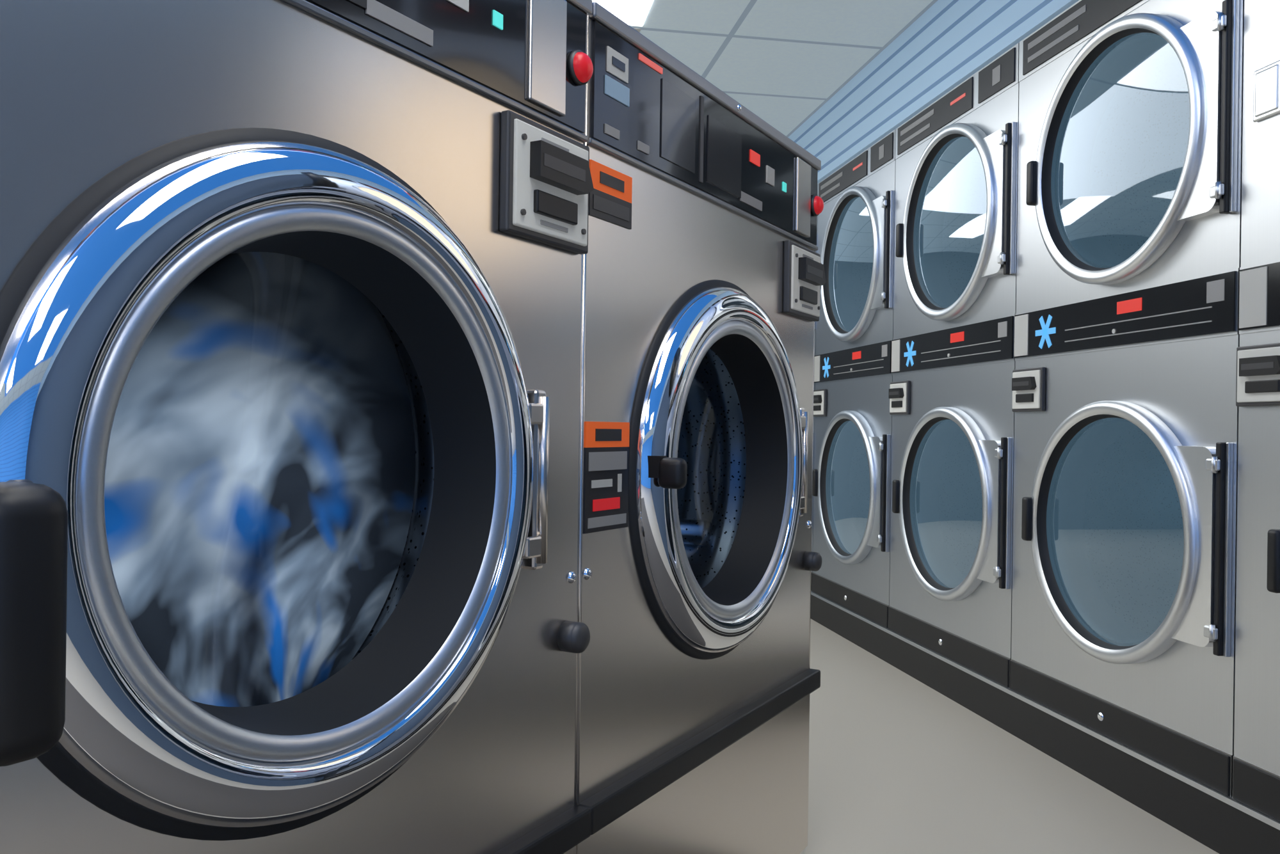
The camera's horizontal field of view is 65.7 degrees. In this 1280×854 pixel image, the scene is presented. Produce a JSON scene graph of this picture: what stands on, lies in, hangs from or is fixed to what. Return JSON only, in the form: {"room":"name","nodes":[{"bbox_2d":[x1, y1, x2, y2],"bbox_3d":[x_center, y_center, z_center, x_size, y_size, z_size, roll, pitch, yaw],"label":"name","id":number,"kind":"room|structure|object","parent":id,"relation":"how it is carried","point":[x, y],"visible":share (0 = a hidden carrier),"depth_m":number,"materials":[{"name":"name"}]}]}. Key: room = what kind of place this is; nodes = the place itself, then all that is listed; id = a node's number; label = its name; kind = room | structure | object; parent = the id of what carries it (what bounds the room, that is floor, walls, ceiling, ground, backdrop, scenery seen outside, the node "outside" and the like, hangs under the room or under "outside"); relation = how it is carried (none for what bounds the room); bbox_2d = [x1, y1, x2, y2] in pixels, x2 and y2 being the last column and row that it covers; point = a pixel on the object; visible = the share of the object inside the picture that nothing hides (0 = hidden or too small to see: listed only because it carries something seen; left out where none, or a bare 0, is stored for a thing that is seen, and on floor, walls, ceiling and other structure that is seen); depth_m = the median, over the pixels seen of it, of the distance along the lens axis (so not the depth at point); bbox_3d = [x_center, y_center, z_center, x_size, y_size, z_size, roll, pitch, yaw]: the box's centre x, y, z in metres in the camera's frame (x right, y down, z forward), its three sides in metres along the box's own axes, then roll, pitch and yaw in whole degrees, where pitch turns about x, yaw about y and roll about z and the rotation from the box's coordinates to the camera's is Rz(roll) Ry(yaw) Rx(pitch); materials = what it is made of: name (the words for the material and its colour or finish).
{"room":"laundromat","nodes":[
{"label":"laundromat","id":0,"kind":"room"},
{"bbox_2d":[629,0,938,137],"bbox_3d":[-1.611,-1.547,2.058,7.860,0.100,11.800,1,0,-10],"label":"ceiling","id":1,"kind":"structure","parent":0,"point":[782,61],"depth_m":3.78,"materials":[{"name":"tile"}]},
{"bbox_2d":[592,0,653,26],"bbox_3d":[-2.480,-1.517,2.004,5.450,0.024,9.720,1,0,-10],"label":"ceiling lights","id":2,"kind":"object","parent":1,"relation":"in","point":[632,12],"depth_m":3.49},
{"bbox_2d":[788,0,1079,183],"bbox_3d":[1.712,-1.286,2.616,1.114,0.328,11.800,1,0,-10],"label":"wall","id":3,"kind":"structure","parent":0,"point":[952,40],"depth_m":3.54,"materials":[{"name":"metal"}]},
{"bbox_2d":[799,618,1219,853],"bbox_3d":[-1.646,0.896,2.058,7.860,0.100,11.800,1,0,-10],"label":"floor","id":4,"kind":"structure","parent":0,"point":[897,765],"depth_m":2.43,"materials":[{"name":"concrete"}]},
{"bbox_2d":[0,0,593,853],"bbox_3d":[-0.681,0.158,1.113,1.084,1.404,0.845,1,0,30],"label":"washer","id":5,"kind":"object","parent":4,"relation":"on","point":[290,291],"visible":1,"depth_m":0.92,"materials":[{"name":"metal"}]},
{"bbox_2d":[575,1,826,853],"bbox_3d":[-0.267,0.163,1.846,1.074,1.404,0.845,1,0,30],"label":"washer","id":6,"kind":"object","parent":4,"relation":"on","point":[704,274],"visible":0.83,"depth_m":1.50,"materials":[{"name":"metal"}]},
{"bbox_2d":[810,183,817,591],"bbox_3d":[1.238,-0.115,5.080,1.140,2.003,0.856,1,0,-10],"label":"dryer","id":7,"kind":"object","parent":4,"relation":"on","point":[816,251],"visible":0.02,"depth_m":4.58,"materials":[{"name":"metal"}]},
{"bbox_2d":[810,129,895,661],"bbox_3d":[1.380,-0.113,4.235,1.140,2.003,0.856,1,0,-10],"label":"dryer","id":8,"kind":"object","parent":4,"relation":"on","point":[852,479],"visible":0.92,"depth_m":4.09,"materials":[{"name":"metal"}]},
{"bbox_2d":[885,42,1019,731],"bbox_3d":[1.522,-0.111,3.391,1.140,2.003,0.856,1,0,-10],"label":"dryer","id":9,"kind":"object","parent":4,"relation":"on","point":[949,630],"visible":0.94,"depth_m":3.35,"materials":[{"name":"metal"}]},
{"bbox_2d":[1006,0,1244,853],"bbox_3d":[1.663,-0.109,2.547,1.140,2.003,0.856,1,0,-10],"label":"dryer","id":10,"kind":"object","parent":4,"relation":"on","point":[1127,335],"visible":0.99,"depth_m":2.52,"materials":[{"name":"metal"}]},
{"bbox_2d":[1226,0,1279,853],"bbox_3d":[1.507,-0.112,1.625,1.754,2.003,0.911,1,0,-10],"label":"dryer","id":11,"kind":"object","parent":4,"relation":"on","point":[1253,813],"visible":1,"depth_m":1.98,"materials":[{"name":"metal"}]}
]}

